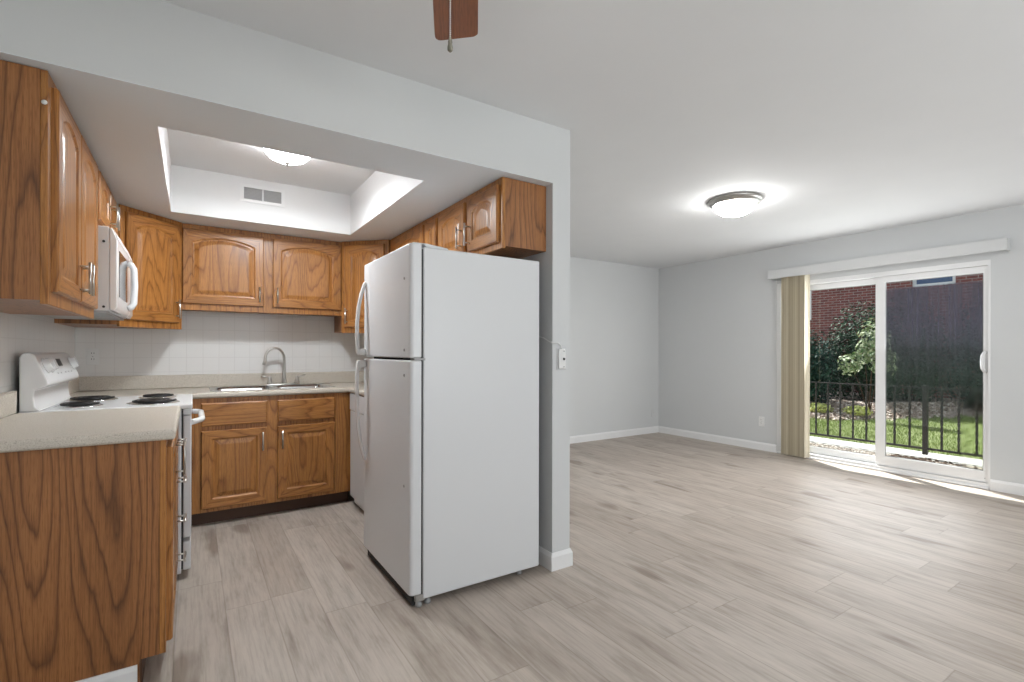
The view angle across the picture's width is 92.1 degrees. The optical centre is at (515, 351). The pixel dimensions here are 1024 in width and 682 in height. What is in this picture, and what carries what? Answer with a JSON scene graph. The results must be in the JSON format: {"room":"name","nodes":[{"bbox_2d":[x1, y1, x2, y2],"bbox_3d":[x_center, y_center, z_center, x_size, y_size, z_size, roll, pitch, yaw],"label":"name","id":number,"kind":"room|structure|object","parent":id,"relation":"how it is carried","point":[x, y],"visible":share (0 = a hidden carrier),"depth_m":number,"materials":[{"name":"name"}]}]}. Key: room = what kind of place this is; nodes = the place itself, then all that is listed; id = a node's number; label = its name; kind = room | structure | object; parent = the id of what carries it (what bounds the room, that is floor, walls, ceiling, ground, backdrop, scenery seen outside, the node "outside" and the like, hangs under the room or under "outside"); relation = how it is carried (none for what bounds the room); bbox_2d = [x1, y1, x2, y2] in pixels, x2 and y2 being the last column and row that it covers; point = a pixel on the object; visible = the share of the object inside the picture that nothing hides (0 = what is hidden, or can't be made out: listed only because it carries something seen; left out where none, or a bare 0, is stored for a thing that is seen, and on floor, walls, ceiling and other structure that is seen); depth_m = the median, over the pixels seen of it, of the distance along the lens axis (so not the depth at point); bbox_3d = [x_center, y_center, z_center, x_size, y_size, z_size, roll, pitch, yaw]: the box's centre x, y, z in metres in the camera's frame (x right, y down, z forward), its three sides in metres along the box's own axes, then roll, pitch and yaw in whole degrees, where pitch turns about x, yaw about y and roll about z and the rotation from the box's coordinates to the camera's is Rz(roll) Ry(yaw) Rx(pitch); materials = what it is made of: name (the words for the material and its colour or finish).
{"room":"open-plan apartment kitchen","nodes":[
{"label":"open-plan apartment kitchen","id":0,"kind":"room"},
{"bbox_2d":[52,79,497,241],"bbox_3d":[-1.477,-0.952,3.129,2.346,0.050,2.315,0,0,-33],"label":"ceiling","id":1,"kind":"structure","parent":0,"point":[119,131],"depth_m":2.39,"materials":[{"name":"paint"}]},
{"bbox_2d":[156,126,423,234],"bbox_3d":[-1.389,-1.083,2.970,1.177,0.312,1.489,0,0,-33],"label":"ceiling recess","id":2,"kind":"structure","parent":1,"relation":"attached to","point":[192,191],"depth_m":3.47,"materials":[{"name":"white paint"}]},
{"bbox_2d":[240,183,284,207],"bbox_3d":[-1.824,-1.128,3.563,0.292,0.126,0.008,0,0,-33],"label":"air vent","id":3,"kind":"object","parent":2,"relation":"attached to","point":[248,193],"visible":1,"depth_m":3.56,"materials":[{"name":"white metal"}]},
{"bbox_2d":[0,0,552,182],"bbox_3d":[-0.810,-1.086,2.110,2.346,0.316,0.120,0,0,-33],"label":"wall header","id":4,"kind":"structure","parent":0,"point":[159,44],"depth_m":1.92,"materials":[{"name":"grey paint"}]},
{"bbox_2d":[0,51,551,185],"bbox_3d":[-0.810,-0.927,2.110,2.346,0.002,0.120,0,0,-33],"label":"wall","id":5,"kind":"structure","parent":4,"relation":"attached to","point":[57,72],"depth_m":1.94,"materials":[{"name":"paint"}]},
{"bbox_2d":[521,125,569,552],"bbox_3d":[-0.524,-0.023,3.925,0.123,2.440,2.843,0,0,-33],"label":"wall partition","id":6,"kind":"structure","parent":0,"point":[554,264],"depth_m":2.74,"materials":[{"name":"grey paint"}]},
{"bbox_2d":[334,239,389,332],"bbox_3d":[-1.211,-0.540,4.313,0.601,0.768,0.611,0,0,-33],"label":"upper cabinet","id":7,"kind":"object","parent":6,"relation":"attached to","point":[355,254],"visible":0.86,"depth_m":4.10,"materials":[{"name":"brown wood"}]},
{"bbox_2d":[390,220,425,252],"bbox_3d":[-0.736,-0.539,3.822,0.344,0.768,0.750,0,0,-33],"label":"upper cabinet","id":8,"kind":"object","parent":6,"relation":"attached to","point":[416,233],"visible":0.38,"depth_m":3.66,"materials":[{"name":"brown wood"}]},
{"bbox_2d":[425,213,438,245],"bbox_3d":[-0.469,-0.539,3.415,0.344,0.768,0.215,0,0,-33],"label":"upper cabinet","id":9,"kind":"object","parent":6,"relation":"attached to","point":[431,226],"visible":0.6,"depth_m":3.32,"materials":[{"name":"brown wood"}]},
{"bbox_2d":[438,177,545,258],"bbox_3d":[-0.191,-0.735,2.990,0.344,0.374,0.793,0,0,-33],"label":"upper cabinet","id":10,"kind":"object","parent":6,"relation":"attached to","point":[506,217],"visible":0.98,"depth_m":2.71,"materials":[{"name":"brown wood"}]},
{"bbox_2d":[539,336,566,369],"bbox_3d":[0.181,0.003,2.819,0.106,0.195,0.260,0,0,-33],"label":"phone jack","id":11,"kind":"object","parent":6,"relation":"attached to","point":[561,353],"visible":0.95,"depth_m":2.71,"materials":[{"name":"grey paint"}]},
{"bbox_2d":[539,546,572,571],"bbox_3d":[-0.386,1.150,3.711,0.149,0.095,2.356,0,0,-33],"label":"baseboard","id":12,"kind":"structure","parent":6,"relation":"attached to","point":[561,559],"depth_m":2.73,"materials":[{"name":"white paint"}]},
{"bbox_2d":[143,432,1023,681],"bbox_3d":[1.458,1.261,2.386,6.849,0.120,7.993,0,0,-33],"label":"floor","id":13,"kind":"structure","parent":0,"point":[695,560],"depth_m":2.45,"materials":[{"name":"laminate"}]},
{"bbox_2d":[0,428,186,681],"bbox_3d":[-1.754,0.757,2.023,0.672,0.876,0.905,0,0,-33],"label":"base cabinet","id":14,"kind":"object","parent":13,"relation":"on","point":[89,554],"visible":0.9,"depth_m":1.68,"materials":[{"name":"brown wood"}]},
{"bbox_2d":[0,391,180,452],"bbox_3d":[-1.757,0.248,2.003,0.645,0.140,0.937,0,0,-33],"label":"countertop","id":15,"kind":"structure","parent":14,"relation":"on","point":[61,429],"depth_m":1.83,"materials":[{"name":"beige laminate"}]},
{"bbox_2d":[19,352,204,573],"bbox_3d":[-2.171,0.600,2.763,0.728,1.189,0.758,0,0,-33],"label":"electric range","id":16,"kind":"object","parent":13,"relation":"on","point":[44,378],"visible":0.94,"depth_m":2.60,"materials":[{"name":"white metal"}]},
{"bbox_2d":[19,394,192,412],"bbox_3d":[-2.196,0.288,2.746,0.667,0.024,0.758,0,0,-33],"label":"cooktop","id":17,"kind":"object","parent":16,"relation":"in","point":[185,401],"depth_m":2.61,"materials":[{"name":"white metal"}]},
{"bbox_2d":[191,392,350,525],"bbox_3d":[-1.910,0.757,3.828,1.100,0.876,0.660,0,0,-33],"label":"base cabinet","id":18,"kind":"object","parent":13,"relation":"on","point":[252,455],"visible":0.91,"depth_m":3.58,"materials":[{"name":"brown wood"}]},
{"bbox_2d":[68,371,363,398],"bbox_3d":[-1.675,0.248,3.433,2.338,0.140,1.578,0,0,-33],"label":"countertop","id":19,"kind":"structure","parent":18,"relation":"on","point":[198,385],"depth_m":3.70,"materials":[{"name":"beige laminate"}]},
{"bbox_2d":[209,384,334,391],"bbox_3d":[-1.899,0.363,3.867,0.850,0.174,0.460,0,0,-33],"label":"sink","id":20,"kind":"object","parent":19,"relation":"in","point":[262,387],"visible":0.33,"depth_m":3.90,"materials":[{"name":"silver metal"}]},
{"bbox_2d":[261,347,305,385],"bbox_3d":[-1.914,0.118,4.073,0.340,0.313,0.070,0,0,-33],"label":"kitchen faucet","id":21,"kind":"object","parent":19,"relation":"on","point":[269,381],"visible":1,"depth_m":4.07,"materials":[{"name":"silver metal"}]},
{"bbox_2d":[350,393,363,510],"bbox_3d":[-0.875,0.760,3.758,0.604,0.872,0.605,0,0,-33],"label":"dishwasher","id":22,"kind":"object","parent":13,"relation":"on","point":[356,460],"visible":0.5,"depth_m":3.70,"materials":[{"name":"white metal"}]},
{"bbox_2d":[355,242,538,607],"bbox_3d":[-0.406,0.343,2.773,0.797,1.708,0.746,0,0,-33],"label":"refrigerator","id":23,"kind":"object","parent":13,"relation":"on","point":[450,452],"visible":1,"depth_m":2.46,"materials":[{"name":"white metal"}]},
{"bbox_2d":[162,0,1023,268],"bbox_3d":[1.492,-1.299,2.405,6.919,0.120,7.993,0,0,-33],"label":"ceiling","id":24,"kind":"structure","parent":0,"point":[846,117],"depth_m":2.39,"materials":[{"name":"white paint"}]},
{"bbox_2d":[167,129,374,194],"bbox_3d":[-1.389,-1.242,2.970,1.173,0.006,1.485,0,0,-33],"label":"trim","id":25,"kind":"structure","parent":24,"relation":"attached to","point":[189,150],"depth_m":3.28,"materials":[{"name":"white paint"}]},
{"bbox_2d":[263,148,309,166],"bbox_3d":[-1.364,-1.173,2.954,0.274,0.131,0.274,0,0,-33],"label":"ceiling light","id":26,"kind":"object","parent":25,"relation":"attached to","point":[288,159],"visible":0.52,"depth_m":2.92,"materials":[{"name":"white glass"}]},
{"bbox_2d":[433,0,477,52],"bbox_3d":[-0.089,-0.903,0.916,1.323,0.677,1.321,0,0,-33],"label":"ceiling fan","id":27,"kind":"object","parent":24,"relation":"hanging from","point":[453,19],"visible":1,"depth_m":1.51,"materials":[{"name":"brown wood"}]},
{"bbox_2d":[707,192,762,216],"bbox_3d":[1.788,-1.172,4.026,0.416,0.132,0.416,0,0,-33],"label":"ceiling light","id":28,"kind":"object","parent":24,"relation":"attached to","point":[736,204],"visible":1,"depth_m":3.92,"materials":[{"name":"white glass"}]},
{"bbox_2d":[714,200,755,216],"bbox_3d":[1.788,-1.152,4.026,0.316,0.092,0.316,0,0,-33],"label":"diffuser","id":29,"kind":"object","parent":28,"relation":"attached to","point":[725,208],"depth_m":3.94,"materials":[{"name":"white"}]},
{"bbox_2d":[570,257,658,435],"bbox_3d":[0.410,-0.021,6.314,4.303,2.440,0.130,0,0,-33],"label":"wall","id":30,"kind":"structure","parent":0,"point":[614,307],"depth_m":6.85,"materials":[{"name":"grey paint"}]},
{"bbox_2d":[570,426,658,443],"bbox_3d":[0.444,1.151,6.252,4.050,0.095,0.013,0,0,-33],"label":"baseboard","id":31,"kind":"structure","parent":30,"relation":"attached to","point":[646,430],"depth_m":6.84,"materials":[{"name":"white paint"}]},
{"bbox_2d":[658,204,1023,483],"bbox_3d":[4.271,-0.014,4.226,0.130,2.440,7.853,0,0,-33],"label":"wall","id":32,"kind":"structure","parent":0,"point":[718,317],"depth_m":6.02,"materials":[{"name":"grey paint"}]},
{"bbox_2d":[659,426,776,452],"bbox_3d":[2.621,1.155,6.612,0.013,0.095,1.769,0,0,-33],"label":"baseboard","id":33,"kind":"structure","parent":32,"relation":"attached to","point":[768,447],"depth_m":6.48,"materials":[{"name":"white paint"}]},
{"bbox_2d":[759,417,763,426],"bbox_3d":[3.006,0.853,6.027,0.010,0.116,0.072,0,0,-33],"label":"wall outlet","id":34,"kind":"object","parent":32,"relation":"attached to","point":[761,419],"visible":1,"depth_m":6.02,"materials":[{"name":"white plastic"}]},
{"bbox_2d":[776,259,990,489],"bbox_3d":[3.666,0.200,5.114,0.168,2.010,1.880,0,0,-33],"label":"door","id":35,"kind":"structure","parent":32,"relation":"in","point":[975,473],"depth_m":4.71,"materials":[{"name":"white plastic"}]},
{"bbox_2d":[768,237,1010,457],"bbox_3d":[3.603,0.116,5.032,0.105,2.153,2.062,0,0,-33],"label":"vertical blind","id":36,"kind":"object","parent":32,"relation":"attached to","point":[795,281],"visible":1,"depth_m":5.57,"materials":[{"name":"white"}]},
{"bbox_2d":[990,479,1023,495],"bbox_3d":[5.212,1.160,2.655,0.013,0.095,3.930,0,0,-33],"label":"baseboard","id":37,"kind":"structure","parent":32,"relation":"attached to","point":[995,485],"depth_m":4.21,"materials":[{"name":"white paint"}]},
{"bbox_3d":[-2.140,-0.026,4.139,2.346,2.440,0.100,0,0,-33],"label":"wall","id":38,"kind":"structure","parent":0,"visible":0},
{"bbox_2d":[86,348,98,364],"bbox_3d":[-3.001,0.035,3.502,0.072,0.116,0.010,0,0,-33],"label":"wall outlet","id":39,"kind":"object","parent":38,"relation":"attached to","point":[92,354],"visible":1,"depth_m":3.50,"materials":[{"name":"white plastic"}]},
{"bbox_2d":[54,204,181,329],"bbox_3d":[-2.650,-0.542,3.361,0.623,0.768,0.628,0,0,-33],"label":"upper cabinet","id":40,"kind":"object","parent":38,"relation":"attached to","point":[153,242],"visible":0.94,"depth_m":3.30,"materials":[{"name":"brown wood"}]},
{"bbox_2d":[75,311,373,385],"bbox_3d":[-2.111,-0.036,4.095,2.346,0.660,0.006,0,0,-33],"label":"backsplash","id":41,"kind":"structure","parent":38,"relation":"attached to","point":[207,342],"depth_m":3.94,"materials":[{"name":"tile"}]},
{"bbox_2d":[182,223,341,316],"bbox_3d":[-2.000,-0.614,3.952,1.130,0.622,0.350,0,0,-33],"label":"upper cabinet","id":42,"kind":"object","parent":38,"relation":"attached to","point":[224,269],"visible":0.96,"depth_m":3.80,"materials":[{"name":"brown wood"}]},
{"bbox_3d":[-1.256,-0.024,0.530,0.130,2.440,7.723,0,0,-33],"label":"wall","id":43,"kind":"structure","parent":0,"visible":0},
{"bbox_2d":[0,312,74,413],"bbox_3d":[-2.437,0.034,2.456,0.006,0.520,2.379,0,0,-33],"label":"backsplash","id":44,"kind":"structure","parent":43,"relation":"attached to","point":[20,334],"depth_m":2.41,"materials":[{"name":"tile"}]},
{"bbox_2d":[0,60,97,318],"bbox_3d":[-1.884,-0.541,1.938,0.348,0.768,0.923,0,0,-33],"label":"upper cabinet","id":45,"kind":"object","parent":43,"relation":"attached to","point":[49,172],"visible":1,"depth_m":1.62,"materials":[{"name":"brown wood"}]},
{"bbox_2d":[75,665,136,681],"bbox_3d":[-1.562,1.153,1.600,0.534,0.085,0.013,0,0,-33],"label":"baseboard","id":46,"kind":"structure","parent":43,"relation":"attached to","point":[128,674],"depth_m":1.71,"materials":[{"name":"white paint"}]},
{"bbox_2d":[98,169,119,236],"bbox_3d":[-2.348,-0.773,2.646,0.348,0.304,0.765,0,0,-33],"label":"upper cabinet","id":47,"kind":"object","parent":43,"relation":"attached to","point":[108,209],"visible":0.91,"depth_m":2.62,"materials":[{"name":"brown wood"}]},
{"bbox_2d":[41,225,137,320],"bbox_3d":[-2.314,-0.404,2.666,0.426,0.425,0.756,0,0,-33],"label":"microwave","id":48,"kind":"object","parent":47,"relation":"attached to","point":[117,273],"visible":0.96,"depth_m":2.45,"materials":[{"name":"white plastic"}]},
{"label":"outside","id":49,"kind":"structure","parent":0,"visible":0},
{"bbox_2d":[810,392,968,456],"bbox_3d":[7.232,1.161,10.713,8.600,0.200,22.000,0,0,-33],"label":"ground","id":50,"kind":"structure","parent":49,"point":[964,410],"depth_m":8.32,"materials":[{"name":"plant"}]},
{"bbox_2d":[825,301,907,400],"bbox_3d":[7.647,-0.019,10.876,1.418,2.216,1.732,0,0,-33],"label":"evergreen shrub","id":51,"kind":"object","parent":50,"relation":"on","point":[852,339],"visible":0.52,"depth_m":10.66,"materials":[{"name":"green plant"}]},
{"bbox_2d":[810,398,970,420],"bbox_3d":[7.051,1.140,10.475,3.871,0.297,3.074,0,0,-33],"label":"bark mulch","id":52,"kind":"object","parent":50,"relation":"on","point":[933,406],"visible":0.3,"depth_m":9.57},
{"bbox_2d":[810,402,833,412],"bbox_3d":[5.886,1.093,9.600,0.387,0.221,0.517,0,0,-33],"label":"clump","id":53,"kind":"object","parent":52,"relation":"on","point":[823,407],"visible":0.79,"depth_m":9.49,"materials":[{"name":"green plant"}]},
{"bbox_2d":[810,330,841,402],"bbox_3d":[6.158,0.271,10.690,1.363,1.630,1.676,0,0,-42],"label":"evergreen shrub","id":54,"kind":"object","parent":52,"relation":"on","point":[822,372],"visible":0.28,"depth_m":10.07,"materials":[{"name":"green plant"}]},
{"bbox_2d":[841,405,872,415],"bbox_3d":[6.355,1.094,9.184,0.397,0.204,0.460,0,0,-7],"label":"clump","id":55,"kind":"object","parent":52,"relation":"on","point":[857,407],"visible":0.85,"depth_m":9.11,"materials":[{"name":"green plant"}]},
{"bbox_2d":[837,318,897,410],"bbox_3d":[6.620,0.276,9.272,0.504,1.831,1.000,0,0,-33],"label":"leafy shrub","id":56,"kind":"object","parent":52,"relation":"on","point":[865,348],"visible":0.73,"depth_m":9.27,"materials":[{"name":"green plant"}]},
{"bbox_2d":[867,290,952,401],"bbox_3d":[8.654,-0.137,10.952,1.337,2.528,1.695,0,0,-33],"label":"evergreen shrub","id":57,"kind":"object","parent":50,"relation":"on","point":[922,370],"visible":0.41,"depth_m":10.50,"materials":[{"name":"green plant"}]},
{"bbox_2d":[939,291,982,406],"bbox_3d":[9.475,-0.102,9.724,1.408,2.502,1.721,0,0,-33],"label":"evergreen shrub","id":58,"kind":"object","parent":50,"relation":"on","point":[967,370],"visible":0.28,"depth_m":9.87,"materials":[{"name":"green plant"}]},
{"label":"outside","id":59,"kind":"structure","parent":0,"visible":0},
{"bbox_3d":[15.171,1.775,15.912,37.177,0.100,70.000,0,0,-33],"label":"ground","id":60,"kind":"structure","parent":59,"visible":0},
{"bbox_2d":[810,273,982,398],"bbox_3d":[14.555,-1.851,11.320,8.250,7.050,25.400,0,0,-33],"label":"brick building","id":61,"kind":"structure","parent":60,"relation":"on","point":[825,305],"depth_m":12.65,"materials":[{"name":"red brick"}]},
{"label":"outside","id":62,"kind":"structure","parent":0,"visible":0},
{"bbox_2d":[897,455,964,466],"bbox_3d":[4.089,1.300,5.667,1.146,0.110,8.000,0,0,-33],"label":"patio slab","id":63,"kind":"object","parent":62,"point":[897,455],"depth_m":5.50,"materials":[{"name":"concrete"}]},
{"bbox_2d":[888,454,964,465],"bbox_3d":[4.867,1.241,5.313,0.281,0.046,1.405,0,0,-33],"label":"leaf litter","id":64,"kind":"object","parent":63,"relation":"on","point":[894,455],"visible":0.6,"depth_m":5.67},
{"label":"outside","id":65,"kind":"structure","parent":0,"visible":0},
{"bbox_2d":[810,436,964,463],"bbox_3d":[3.965,1.299,7.378,0.519,0.112,14.000,0,0,-33],"label":"curb","id":66,"kind":"object","parent":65,"point":[839,443],"depth_m":6.21,"materials":[{"name":"concrete"}]},
{"bbox_2d":[810,382,982,454],"bbox_3d":[4.360,0.804,6.519,0.048,0.812,5.500,0,0,-33],"label":"iron railing","id":67,"kind":"object","parent":66,"relation":"on","point":[925,389],"visible":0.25,"depth_m":5.93,"materials":[{"name":"black metal"}]},
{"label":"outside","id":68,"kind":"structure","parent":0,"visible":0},
{"bbox_3d":[2.045,1.305,9.397,0.479,0.094,8.519,0,0,-33],"label":"gravel bed","id":69,"kind":"object","parent":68,"visible":0},
{"bbox_2d":[810,442,892,455],"bbox_3d":[3.849,1.252,6.634,0.524,0.061,1.944,0,0,-33],"label":"gravel","id":70,"kind":"object","parent":69,"relation":"on","point":[813,443],"visible":0.2,"depth_m":6.31,"materials":[{"name":"beige gravel"}]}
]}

